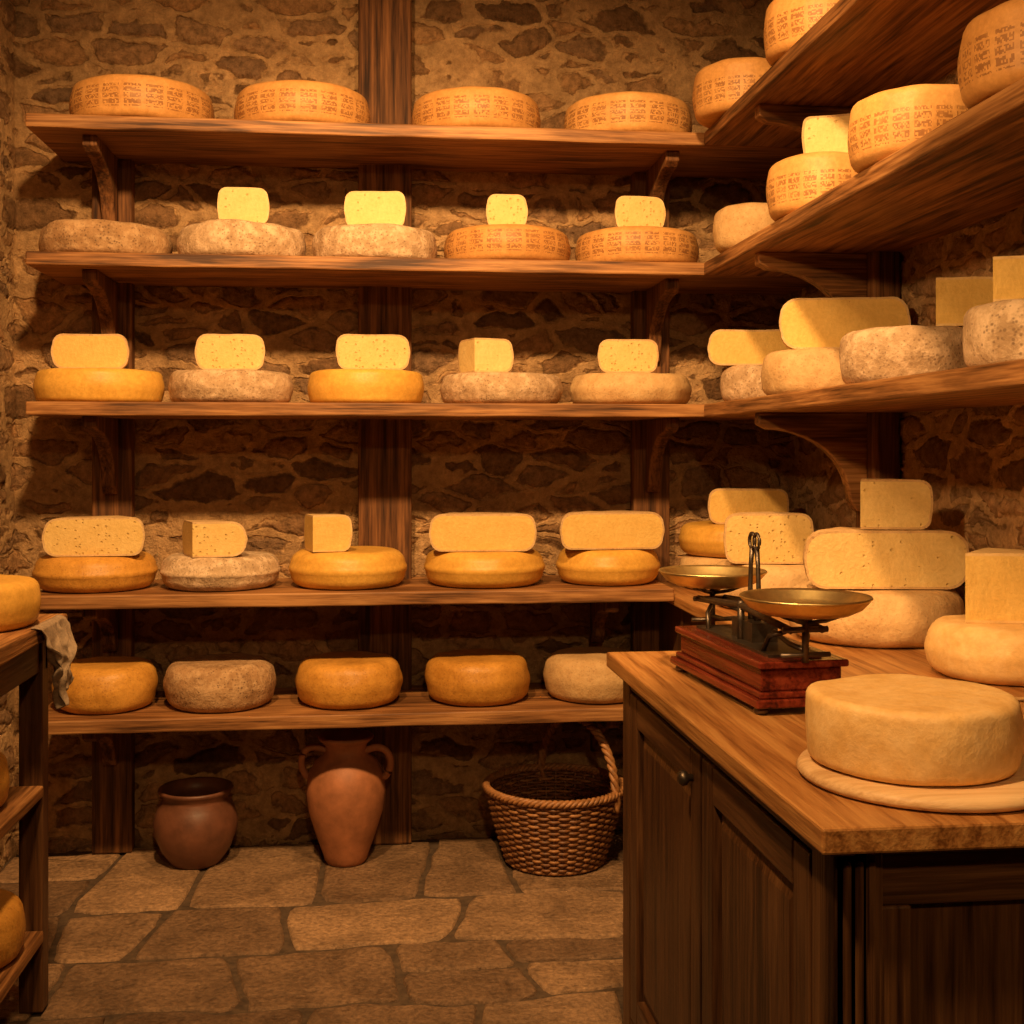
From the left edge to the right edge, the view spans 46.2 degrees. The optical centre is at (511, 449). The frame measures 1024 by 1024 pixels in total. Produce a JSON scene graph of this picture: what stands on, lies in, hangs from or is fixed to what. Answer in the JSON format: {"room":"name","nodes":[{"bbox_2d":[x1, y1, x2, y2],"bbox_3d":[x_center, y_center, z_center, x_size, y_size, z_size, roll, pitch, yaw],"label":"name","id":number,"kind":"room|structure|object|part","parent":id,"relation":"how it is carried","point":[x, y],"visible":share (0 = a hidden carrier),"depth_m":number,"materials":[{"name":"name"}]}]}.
{"room":"food shop","nodes":[
{"label":"food shop","id":0,"kind":"room"},
{"bbox_2d":[0,0,16,871],"bbox_3d":[-1.475,-0.225,1.449,0.001,3.450,5.900,0,0,-6],"label":"wall","id":1,"kind":"structure","parent":0,"point":[8,67],"depth_m":4.25,"materials":[{"name":"stone"}]},
{"bbox_2d":[0,832,622,1023],"bbox_3d":[-0.051,1.456,1.629,2.970,0.012,5.850,0,0,-6],"label":"floor","id":2,"kind":"structure","parent":0,"point":[429,931],"depth_m":3.57,"materials":[{"name":"stone"}]},
{"bbox_2d":[0,614,67,1013],"bbox_3d":[-1.314,0.942,2.201,0.479,1.016,1.940,0,0,-6],"label":"display table","id":3,"kind":"object","parent":2,"relation":"on","point":[23,651],"visible":0.77,"depth_m":3.08,"materials":[{"name":"brown wood"}]},
{"bbox_2d":[0,752,9,806],"bbox_3d":[-1.365,0.796,2.849,0.321,0.132,0.318,0,0,-6],"label":"cheese wheel","id":4,"kind":"object","parent":3,"relation":"on","point":[4,770],"visible":1,"depth_m":2.86,"materials":[{"name":"orange food"}]},
{"bbox_2d":[0,889,25,968],"bbox_3d":[-1.350,1.166,2.891,0.330,0.137,0.330,0,0,-6],"label":"cheese wheel","id":5,"kind":"object","parent":3,"relation":"on","point":[12,915],"visible":1,"depth_m":2.87,"materials":[{"name":"food"}]},
{"bbox_2d":[0,574,40,631],"bbox_3d":[-1.354,0.375,2.930,0.381,0.117,0.378,0,0,-6],"label":"cheese wheel","id":6,"kind":"object","parent":3,"relation":"on","point":[20,596],"visible":1,"depth_m":2.88,"materials":[{"name":"food"}]},
{"bbox_2d":[31,615,76,709],"bbox_3d":[-1.141,0.537,3.014,0.065,0.220,0.240,0,0,-6],"label":"cleaning cloth","id":7,"kind":"object","parent":3,"relation":"on","point":[61,644],"visible":1,"depth_m":2.99,"materials":[{"name":"fabric"}]},
{"bbox_2d":[92,159,134,853],"bbox_3d":[-1.441,0.202,4.340,0.140,2.497,0.060,0,0,-6],"label":"timber post","id":8,"kind":"object","parent":2,"relation":"on","point":[113,786],"visible":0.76,"depth_m":4.31,"materials":[{"name":"brown wood"}]},
{"bbox_2d":[153,777,237,869],"bbox_3d":[-1.113,1.317,4.224,0.290,0.266,0.290,0,0,-6],"label":"terracotta pot","id":9,"kind":"object","parent":2,"relation":"on","point":[195,823],"visible":1,"depth_m":4.13,"materials":[{"name":"brown ceramic"}]},
{"bbox_2d":[298,728,393,866],"bbox_3d":[-0.586,1.227,4.237,0.278,0.446,0.278,0,0,40],"label":"terracotta jug","id":10,"kind":"object","parent":2,"relation":"on","point":[345,790],"visible":1,"depth_m":4.15,"materials":[{"name":"brown ceramic"}]},
{"bbox_2d":[358,0,411,844],"bbox_3d":[-0.470,-0.225,4.440,0.195,3.350,0.070,0,0,-6],"label":"timber post","id":11,"kind":"object","parent":2,"relation":"on","point":[384,26],"visible":0.44,"depth_m":4.41,"materials":[{"name":"brown wood"}]},
{"bbox_2d":[482,721,622,876],"bbox_3d":[0.152,1.198,4.251,0.515,0.507,0.515,0,0,-29],"label":"wicker basket","id":12,"kind":"object","parent":2,"relation":"on","point":[567,839],"visible":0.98,"depth_m":4.11,"materials":[{"name":"brown wicker"}]},
{"bbox_2d":[630,172,669,651],"bbox_3d":[0.523,0.202,4.553,0.140,2.497,0.060,0,0,-6],"label":"timber post","id":13,"kind":"object","parent":2,"relation":"on","point":[644,616],"visible":0.31,"depth_m":4.52,"materials":[{"name":"brown wood"}]},
{"bbox_2d":[607,582,1023,1023],"bbox_3d":[0.720,0.975,3.103,0.995,0.950,2.955,0,0,-6],"label":"counter","id":14,"kind":"object","parent":2,"relation":"on","point":[755,891],"depth_m":1.91,"materials":[{"name":"brown wood"}]},
{"bbox_3d":[0.336,0.635,2.325,0.033,0.032,0.032,0,0,-6],"label":"door knob","id":15,"kind":"part","parent":14,"relation":"part of","materials":[{"name":"metal"}]},
{"bbox_2d":[679,554,726,589],"bbox_3d":[0.805,0.438,4.353,0.400,0.122,0.400,0,0,-6],"label":"cheese wheel","id":16,"kind":"object","parent":14,"relation":"on","point":[688,559],"visible":0.05,"depth_m":4.24,"materials":[{"name":"beige food"}]},
{"bbox_2d":[679,521,725,557],"bbox_3d":[0.805,0.321,4.352,0.398,0.114,0.400,0,0,-6],"label":"cheese wheel","id":17,"kind":"object","parent":16,"relation":"on","point":[700,538],"visible":0.41,"depth_m":4.22,"materials":[{"name":"orange food"}]},
{"bbox_2d":[708,488,788,523],"bbox_3d":[0.843,0.200,4.349,0.290,0.126,0.145,0,0,0],"label":"cheese block","id":18,"kind":"object","parent":17,"relation":"on","point":[722,502],"visible":0.71,"depth_m":4.28,"materials":[{"name":"yellow food"}]},
{"bbox_2d":[715,559,808,607],"bbox_3d":[0.842,0.426,3.833,0.403,0.147,0.401,0,0,-6],"label":"cheese wheel","id":19,"kind":"object","parent":14,"relation":"on","point":[778,575],"visible":0.19,"depth_m":3.65,"materials":[{"name":"food"}]},
{"bbox_2d":[724,512,813,563],"bbox_3d":[0.797,0.273,3.777,0.279,0.156,0.140,0,0,2],"label":"cheese block","id":20,"kind":"object","parent":19,"relation":"on","point":[783,535],"visible":0.92,"depth_m":3.71,"materials":[{"name":"yellow food"}]},
{"bbox_2d":[658,531,873,714],"bbox_3d":[0.507,0.335,2.509,0.248,0.328,0.738,0,0,-11],"label":"balance scale","id":21,"kind":"object","parent":14,"relation":"on","point":[752,661],"visible":0.95,"depth_m":2.37,"materials":[{"name":"brown wood"}]},
{"bbox_2d":[788,581,964,647],"bbox_3d":[0.964,0.428,3.202,0.456,0.142,0.458,0,0,-6],"label":"cheese wheel","id":22,"kind":"object","parent":14,"relation":"on","point":[895,618],"visible":0.54,"depth_m":3.00,"materials":[{"name":"beige food"}]},
{"bbox_2d":[803,527,968,588],"bbox_3d":[0.970,0.282,3.198,0.425,0.152,0.211,0,0,2],"label":"cheese block","id":23,"kind":"object","parent":22,"relation":"on","point":[837,557],"visible":0.94,"depth_m":3.09,"materials":[{"name":"beige food"}]},
{"bbox_2d":[860,478,932,529],"bbox_3d":[1.009,0.141,3.206,0.185,0.131,0.178,0,0,6],"label":"cheese wedge","id":24,"kind":"object","parent":23,"relation":"on","point":[897,504],"visible":1,"depth_m":3.12,"materials":[{"name":"yellow food"}]},
{"bbox_2d":[856,251,899,527],"bbox_3d":[1.125,-0.274,3.693,0.085,1.546,0.140,0,0,-6],"label":"timber post","id":25,"kind":"object","parent":14,"relation":"on","point":[883,267],"visible":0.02,"depth_m":3.62,"materials":[{"name":"brown wood"}]},
{"bbox_2d":[796,749,1023,812],"bbox_3d":[0.631,0.489,1.829,0.386,0.021,0.386,0,0,-6],"label":"board","id":26,"kind":"object","parent":14,"relation":"on","point":[1005,795],"visible":0.49,"depth_m":1.68,"materials":[{"name":"brown wood"}]},
{"bbox_2d":[805,674,1023,785],"bbox_3d":[0.614,0.423,1.843,0.320,0.108,0.318,0,0,44],"label":"cheese wheel","id":27,"kind":"object","parent":26,"relation":"on","point":[902,729],"visible":1,"depth_m":1.72,"materials":[{"name":"beige food"}]},
{"bbox_2d":[924,614,1023,685],"bbox_3d":[1.094,0.439,2.663,0.337,0.122,0.334,0,0,-6],"label":"cheese wheel","id":28,"kind":"object","parent":14,"relation":"on","point":[986,653],"visible":0.86,"depth_m":2.56,"materials":[{"name":"beige food"}]},
{"bbox_2d":[965,548,1023,623],"bbox_3d":[1.104,0.301,2.702,0.210,0.153,0.182,0,0,6],"label":"cheese wedge","id":29,"kind":"object","parent":28,"relation":"on","point":[994,577],"depth_m":2.62,"materials":[{"name":"yellow food"}]},
{"bbox_2d":[13,0,789,854],"bbox_3d":[-0.362,-0.225,4.487,2.970,3.450,0.001,0,0,-6],"label":"wall","id":30,"kind":"structure","parent":0,"point":[264,476],"depth_m":4.46,"materials":[{"name":"stone"}]},
{"bbox_2d":[48,682,622,764],"bbox_3d":[-0.535,1.002,4.236,2.145,0.245,0.482,0,0,-6],"label":"wall shelf","id":31,"kind":"object","parent":30,"relation":"attached to","point":[285,709],"visible":0.57,"depth_m":4.03,"materials":[{"name":"brown wood"}]},
{"bbox_2d":[52,656,157,714],"bbox_3d":[-1.392,0.802,4.114,0.342,0.155,0.347,0,0,34],"label":"cheese wheel","id":32,"kind":"object","parent":31,"relation":"on","point":[101,684],"visible":0.86,"depth_m":3.99,"materials":[{"name":"food"}]},
{"bbox_2d":[163,653,276,712],"bbox_3d":[-1.009,0.802,4.154,0.379,0.154,0.378,0,0,40],"label":"cheese wheel","id":33,"kind":"object","parent":31,"relation":"on","point":[212,683],"visible":1,"depth_m":4.01,"materials":[{"name":"beige food"}]},
{"bbox_2d":[295,651,402,709],"bbox_3d":[-0.571,0.802,4.202,0.373,0.155,0.373,0,0,-23],"label":"cheese wheel","id":34,"kind":"object","parent":31,"relation":"on","point":[343,680],"visible":1,"depth_m":4.06,"materials":[{"name":"food"}]},
{"bbox_2d":[425,649,529,706],"bbox_3d":[-0.122,0.802,4.252,0.370,0.154,0.370,0,0,-29],"label":"cheese wheel","id":35,"kind":"object","parent":31,"relation":"on","point":[472,677],"visible":1,"depth_m":4.11,"materials":[{"name":"food"}]},
{"bbox_2d":[543,646,632,703],"bbox_3d":[0.302,0.802,4.297,0.378,0.154,0.380,0,0,-28],"label":"cheese wheel","id":36,"kind":"object","parent":31,"relation":"on","point":[573,674],"visible":0.75,"depth_m":4.14,"materials":[{"name":"beige food"}]},
{"bbox_2d":[40,575,673,651],"bbox_3d":[-0.535,0.597,4.236,2.145,0.245,0.482,0,0,-6],"label":"wall shelf","id":37,"kind":"object","parent":30,"relation":"attached to","point":[102,608],"visible":0.75,"depth_m":4.03,"materials":[{"name":"brown wood"}]},
{"bbox_2d":[32,551,157,592],"bbox_3d":[-1.429,0.414,4.120,0.410,0.119,0.410,0,0,45],"label":"cheese wheel","id":38,"kind":"object","parent":37,"relation":"on","point":[77,574],"visible":0.84,"depth_m":3.96,"materials":[{"name":"food"}]},
{"bbox_2d":[42,516,144,556],"bbox_3d":[-1.404,0.289,4.074,0.330,0.129,0.163,0,0,-9],"label":"cheese block","id":39,"kind":"object","parent":38,"relation":"on","point":[87,535],"visible":1,"depth_m":3.99,"materials":[{"name":"yellow food"}]},
{"bbox_2d":[160,551,280,591],"bbox_3d":[-1.011,0.415,4.166,0.408,0.116,0.413,0,0,-20],"label":"cheese wheel","id":40,"kind":"object","parent":37,"relation":"on","point":[248,570],"visible":0.86,"depth_m":4.00,"materials":[{"name":"beige food"}]},
{"bbox_2d":[182,520,247,557],"bbox_3d":[-1.021,0.300,4.118,0.206,0.119,0.180,0,0,-18],"label":"cheese wedge","id":41,"kind":"object","parent":40,"relation":"on","point":[200,538],"visible":1,"depth_m":4.04,"materials":[{"name":"food"}]},
{"bbox_2d":[289,546,406,589],"bbox_3d":[-0.575,0.410,4.213,0.410,0.126,0.411,0,0,32],"label":"cheese wheel","id":42,"kind":"object","parent":37,"relation":"on","point":[357,567],"visible":0.92,"depth_m":4.05,"materials":[{"name":"food"}]},
{"bbox_2d":[304,514,351,551],"bbox_3d":[-0.637,0.283,4.153,0.149,0.126,0.136,0,0,-16],"label":"cheese wedge","id":43,"kind":"object","parent":42,"relation":"on","point":[322,532],"depth_m":4.09,"materials":[{"name":"food"}]},
{"bbox_2d":[424,548,544,588],"bbox_3d":[-0.098,0.412,4.264,0.430,0.123,0.429,0,0,41],"label":"cheese wheel","id":44,"kind":"object","parent":37,"relation":"on","point":[484,569],"visible":0.83,"depth_m":4.09,"materials":[{"name":"food"}]},
{"bbox_2d":[429,512,536,551],"bbox_3d":[-0.106,0.285,4.226,0.371,0.130,0.186,0,0,-4],"label":"cheese","id":45,"kind":"object","parent":44,"relation":"on","point":[470,531],"visible":1,"depth_m":4.13,"materials":[{"name":"food"}]},
{"bbox_2d":[556,548,659,585],"bbox_3d":[0.344,0.410,4.312,0.373,0.126,0.373,0,0,-27],"label":"cheese wheel","id":46,"kind":"object","parent":37,"relation":"on","point":[609,567],"visible":0.8,"depth_m":4.16,"materials":[{"name":"food"}]},
{"bbox_2d":[559,511,664,549],"bbox_3d":[0.340,0.281,4.274,0.371,0.130,0.185,0,0,-7],"label":"cheese","id":47,"kind":"object","parent":46,"relation":"on","point":[584,530],"visible":1,"depth_m":4.18,"materials":[{"name":"yellow food"}]},
{"bbox_2d":[26,401,754,493],"bbox_3d":[-0.256,-0.001,4.266,2.707,0.315,0.483,0,0,-6],"label":"wall shelf","id":48,"kind":"object","parent":30,"relation":"attached to","point":[99,419],"visible":0.91,"depth_m":4.06,"materials":[{"name":"brown wood"}]},
{"bbox_2d":[33,368,164,401],"bbox_3d":[-1.419,-0.215,4.133,0.427,0.113,0.427,0,0,-34],"label":"cheese wheel","id":49,"kind":"object","parent":48,"relation":"on","point":[52,384],"visible":0.78,"depth_m":3.95,"materials":[{"name":"food"}]},
{"bbox_2d":[51,333,129,368],"bbox_3d":[-1.421,-0.331,4.083,0.254,0.119,0.126,0,0,-7],"label":"cheese block","id":50,"kind":"object","parent":49,"relation":"on","point":[67,350],"visible":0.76,"depth_m":4.02,"materials":[{"name":"yellow food"}]},
{"bbox_2d":[168,369,293,401],"bbox_3d":[-0.979,-0.216,4.180,0.428,0.115,0.429,0,0,39],"label":"cheese wheel","id":51,"kind":"object","parent":48,"relation":"on","point":[201,385],"visible":0.76,"depth_m":4.00,"materials":[{"name":"beige food"}]},
{"bbox_2d":[195,334,264,369],"bbox_3d":[-0.962,-0.333,4.130,0.235,0.123,0.118,0,0,-5],"label":"cheese block","id":52,"kind":"object","parent":51,"relation":"on","point":[212,351],"visible":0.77,"depth_m":4.07,"materials":[{"name":"yellow food"}]},
{"bbox_2d":[307,369,423,402],"bbox_3d":[-0.514,-0.217,4.231,0.408,0.117,0.408,0,0,3],"label":"cheese wheel","id":53,"kind":"object","parent":48,"relation":"on","point":[327,385],"visible":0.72,"depth_m":4.06,"materials":[{"name":"food"}]},
{"bbox_2d":[336,334,409,369],"bbox_3d":[-0.489,-0.337,4.186,0.255,0.123,0.129,0,0,-11],"label":"cheese block","id":54,"kind":"object","parent":53,"relation":"on","point":[353,351],"visible":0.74,"depth_m":4.12,"materials":[{"name":"yellow food"}]},
{"bbox_2d":[440,372,562,403],"bbox_3d":[-0.038,-0.214,4.282,0.436,0.111,0.434,0,0,38],"label":"cheese wheel","id":55,"kind":"object","parent":48,"relation":"on","point":[471,387],"visible":0.78,"depth_m":4.10,"materials":[{"name":"beige food"}]},
{"bbox_2d":[458,338,513,372],"bbox_3d":[-0.093,-0.328,4.213,0.165,0.118,0.140,0,0,-16],"label":"cheese wedge","id":56,"kind":"object","parent":55,"relation":"on","point":[474,354],"visible":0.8,"depth_m":4.15,"materials":[{"name":"yellow food"}]},
{"bbox_2d":[569,372,691,403],"bbox_3d":[0.427,-0.216,4.333,0.438,0.115,0.437,0,0,13],"label":"cheese wheel","id":57,"kind":"object","parent":48,"relation":"on","point":[607,387],"visible":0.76,"depth_m":4.15,"materials":[{"name":"food"}]},
{"bbox_2d":[597,339,658,372],"bbox_3d":[0.407,-0.331,4.273,0.215,0.119,0.109,0,0,-2],"label":"cheese block","id":58,"kind":"object","parent":57,"relation":"on","point":[614,355],"visible":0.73,"depth_m":4.22,"materials":[{"name":"yellow food"}]},
{"bbox_2d":[25,113,803,220],"bbox_3d":[-0.256,-0.934,4.266,2.707,0.315,0.482,0,0,-6],"label":"wall shelf","id":59,"kind":"object","parent":30,"relation":"attached to","point":[100,140],"visible":0.81,"depth_m":4.15,"materials":[{"name":"brown wood"}]},
{"bbox_2d":[69,74,214,117],"bbox_3d":[-1.275,-1.163,4.141,0.479,0.141,0.479,0,0,-33],"label":"cheese wheel","id":60,"kind":"object","parent":59,"relation":"on","point":[109,94],"visible":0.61,"depth_m":3.93,"materials":[{"name":"orange food"}]},
{"bbox_2d":[234,80,369,122],"bbox_3d":[-0.733,-1.163,4.201,0.471,0.141,0.471,0,0,29],"label":"cheese wheel","id":61,"kind":"object","parent":59,"relation":"on","point":[283,100],"visible":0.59,"depth_m":3.99,"materials":[{"name":"orange food"}]},
{"bbox_2d":[412,86,540,127],"bbox_3d":[-0.127,-1.163,4.266,0.458,0.141,0.459,0,0,29],"label":"cheese wheel","id":62,"kind":"object","parent":59,"relation":"on","point":[466,105],"visible":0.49,"depth_m":4.07,"materials":[{"name":"orange food"}]},
{"bbox_2d":[564,91,691,131],"bbox_3d":[0.416,-1.163,4.325,0.462,0.141,0.461,0,0,-32],"label":"cheese wheel","id":63,"kind":"object","parent":59,"relation":"on","point":[626,110],"visible":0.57,"depth_m":4.12,"materials":[{"name":"orange food"}]},
{"bbox_2d":[26,251,811,361],"bbox_3d":[-0.256,-0.487,4.266,2.707,0.315,0.482,0,0,-6],"label":"wall shelf","id":64,"kind":"object","parent":30,"relation":"attached to","point":[101,273],"visible":0.88,"depth_m":4.12,"materials":[{"name":"brown wood"}]},
{"bbox_2d":[38,219,172,252],"bbox_3d":[-1.395,-0.703,4.131,0.438,0.116,0.441,0,0,-19],"label":"cheese wheel","id":65,"kind":"object","parent":64,"relation":"on","point":[63,235],"visible":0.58,"depth_m":3.94,"materials":[{"name":"beige food"}]},
{"bbox_2d":[176,219,305,255],"bbox_3d":[-0.941,-0.707,4.179,0.440,0.123,0.437,0,0,42],"label":"cheese wheel","id":66,"kind":"object","parent":64,"relation":"on","point":[216,236],"visible":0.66,"depth_m":3.99,"materials":[{"name":"beige food"}]},
{"bbox_2d":[217,187,269,222],"bbox_3d":[-0.916,-0.830,4.119,0.174,0.126,0.088,0,0,-5],"label":"cheese block","id":67,"kind":"object","parent":66,"relation":"on","point":[242,203],"visible":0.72,"depth_m":4.08,"materials":[{"name":"yellow food"}]},
{"bbox_2d":[312,223,436,257],"bbox_3d":[-0.481,-0.706,4.231,0.443,0.120,0.440,0,0,-27],"label":"cheese wheel","id":68,"kind":"object","parent":64,"relation":"on","point":[373,239],"visible":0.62,"depth_m":4.04,"materials":[{"name":"beige food"}]},
{"bbox_2d":[344,191,405,224],"bbox_3d":[-0.471,-0.827,4.177,0.213,0.126,0.107,0,0,-1],"label":"cheese block","id":69,"kind":"object","parent":68,"relation":"on","point":[360,207],"visible":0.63,"depth_m":4.12,"materials":[{"name":"yellow food"}]},
{"bbox_2d":[444,224,570,259],"bbox_3d":[-0.017,-0.709,4.279,0.452,0.126,0.452,0,0,-9],"label":"cheese wheel","id":70,"kind":"object","parent":64,"relation":"on","point":[493,241],"visible":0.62,"depth_m":4.08,"materials":[{"name":"orange food"}]},
{"bbox_2d":[486,194,527,224],"bbox_3d":[-0.018,-0.831,4.209,0.145,0.119,0.074,0,0,-1],"label":"cheese block","id":71,"kind":"object","parent":70,"relation":"on","point":[500,208],"visible":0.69,"depth_m":4.17,"materials":[{"name":"yellow food"}]},
{"bbox_2d":[575,226,698,262],"bbox_3d":[0.450,-0.710,4.331,0.443,0.129,0.444,0,0,-20],"label":"cheese wheel","id":72,"kind":"object","parent":64,"relation":"on","point":[622,243],"visible":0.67,"depth_m":4.14,"materials":[{"name":"orange food"}]},
{"bbox_2d":[614,196,665,226],"bbox_3d":[0.448,-0.834,4.268,0.181,0.119,0.090,0,0,-5],"label":"cheese block","id":73,"kind":"object","parent":72,"relation":"on","point":[629,210],"visible":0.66,"depth_m":4.22,"materials":[{"name":"yellow food"}]},
{"bbox_2d":[787,68,1023,606],"bbox_3d":[1.378,-0.225,1.759,0.001,3.450,5.900,0,0,-6],"label":"wall","id":74,"kind":"structure","parent":0,"point":[971,459],"depth_m":3.31,"materials":[{"name":"stone"}]},
{"bbox_2d":[704,0,1008,147],"bbox_3d":[1.060,-0.919,2.594,0.471,0.345,3.128,0,0,-6],"label":"wall shelf","id":75,"kind":"object","parent":74,"relation":"attached to","point":[858,50],"visible":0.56,"depth_m":3.25,"materials":[{"name":"brown wood"}]},
{"bbox_2d":[692,57,770,127],"bbox_3d":[0.764,-1.179,3.986,0.323,0.172,0.324,0,0,-26],"label":"cheese wheel","id":76,"kind":"object","parent":75,"relation":"on","point":[718,85],"visible":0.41,"depth_m":3.86,"materials":[{"name":"orange food"}]},
{"bbox_2d":[764,0,838,66],"bbox_3d":[0.876,-1.179,3.374,0.330,0.172,0.329,0,0,-36],"label":"cheese wheel","id":77,"kind":"object","parent":75,"relation":"on","point":[786,22],"visible":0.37,"depth_m":3.27,"materials":[{"name":"food"}]},
{"bbox_2d":[704,359,1023,510],"bbox_3d":[1.060,0.015,2.594,0.472,0.345,3.128,0,0,-6],"label":"wall shelf","id":78,"kind":"object","parent":74,"relation":"attached to","point":[833,419],"visible":0.97,"depth_m":3.20,"materials":[{"name":"brown wood"}]},
{"bbox_2d":[720,364,765,400],"bbox_3d":[0.883,-0.223,4.090,0.348,0.128,0.352,0,0,-6],"label":"cheese wheel","id":79,"kind":"object","parent":78,"relation":"on","point":[737,382],"visible":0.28,"depth_m":3.98,"materials":[{"name":"beige food"}]},
{"bbox_2d":[707,329,789,366],"bbox_3d":[0.816,-0.346,4.119,0.309,0.121,0.154,0,0,2],"label":"cheese block","id":80,"kind":"object","parent":79,"relation":"on","point":[726,347],"visible":0.62,"depth_m":4.04,"materials":[{"name":"food"}]},
{"bbox_2d":[761,348,844,394],"bbox_3d":[0.927,-0.228,3.593,0.355,0.138,0.356,0,0,-6],"label":"cheese wheel","id":81,"kind":"object","parent":78,"relation":"on","point":[791,370],"visible":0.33,"depth_m":3.45,"materials":[{"name":"food"}]},
{"bbox_2d":[779,297,910,348],"bbox_3d":[0.981,-0.371,3.599,0.376,0.152,0.188,0,0,6],"label":"cheese block","id":82,"kind":"object","parent":81,"relation":"on","point":[804,323],"visible":0.64,"depth_m":3.51,"materials":[{"name":"yellow food"}]},
{"bbox_2d":[839,325,966,383],"bbox_3d":[0.999,-0.231,3.024,0.337,0.144,0.336,0,0,-6],"label":"cheese wheel","id":83,"kind":"object","parent":78,"relation":"on","point":[875,353],"visible":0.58,"depth_m":2.88,"materials":[{"name":"beige food"}]},
{"bbox_2d":[936,276,992,326],"bbox_3d":[1.115,-0.362,2.982,0.145,0.119,0.127,0,0,8],"label":"cheese wedge","id":84,"kind":"object","parent":83,"relation":"on","point":[955,296],"visible":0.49,"depth_m":2.92,"materials":[{"name":"yellow food"}]},
{"bbox_2d":[962,298,1023,366],"bbox_3d":[1.073,-0.229,2.429,0.305,0.141,0.305,0,0,-6],"label":"cheese wheel","id":85,"kind":"object","parent":78,"relation":"on","point":[993,332],"visible":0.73,"depth_m":2.35,"materials":[{"name":"beige food"}]},
{"bbox_2d":[993,255,1023,301],"bbox_3d":[1.058,-0.345,2.476,0.160,0.092,0.138,0,0,8],"label":"cheese wedge","id":86,"kind":"object","parent":85,"relation":"on","point":[1008,271],"visible":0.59,"depth_m":2.42,"materials":[{"name":"yellow food"}]},
{"bbox_2d":[704,78,1023,297],"bbox_3d":[1.060,-0.472,2.594,0.472,0.345,3.128,0,0,-6],"label":"wall shelf","id":87,"kind":"object","parent":74,"relation":"attached to","point":[968,170],"visible":0.87,"depth_m":2.97,"materials":[{"name":"brown wood"}]},
{"bbox_2d":[713,202,774,252],"bbox_3d":[0.795,-0.719,3.929,0.272,0.147,0.270,0,0,-6],"label":"cheese wheel","id":88,"kind":"object","parent":87,"relation":"on","point":[732,224],"visible":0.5,"depth_m":3.82,"materials":[{"name":"beige food"}]},
{"bbox_2d":[766,151,857,221],"bbox_3d":[0.868,-0.725,3.354,0.308,0.160,0.311,0,0,-36],"label":"cheese wheel","id":89,"kind":"object","parent":87,"relation":"on","point":[795,181],"visible":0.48,"depth_m":3.23,"materials":[{"name":"orange food"}]},
{"bbox_2d":[802,113,849,152],"bbox_3d":[0.891,-0.866,3.354,0.159,0.121,0.080,0,0,14],"label":"cheese block","id":90,"kind":"object","parent":89,"relation":"on","point":[828,132],"visible":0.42,"depth_m":3.32,"materials":[{"name":"yellow food"}]},
{"bbox_2d":[848,84,967,172],"bbox_3d":[0.933,-0.725,2.756,0.308,0.159,0.310,0,0,-26],"label":"cheese wheel","id":91,"kind":"object","parent":87,"relation":"on","point":[882,123],"visible":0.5,"depth_m":2.64,"materials":[{"name":"orange food"}]},
{"bbox_2d":[957,0,1023,108],"bbox_3d":[0.997,-0.726,2.221,0.318,0.160,0.321,0,0,-36],"label":"cheese wheel","id":92,"kind":"object","parent":87,"relation":"on","point":[991,52],"visible":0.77,"depth_m":2.15,"materials":[{"name":"orange food"}]}
]}

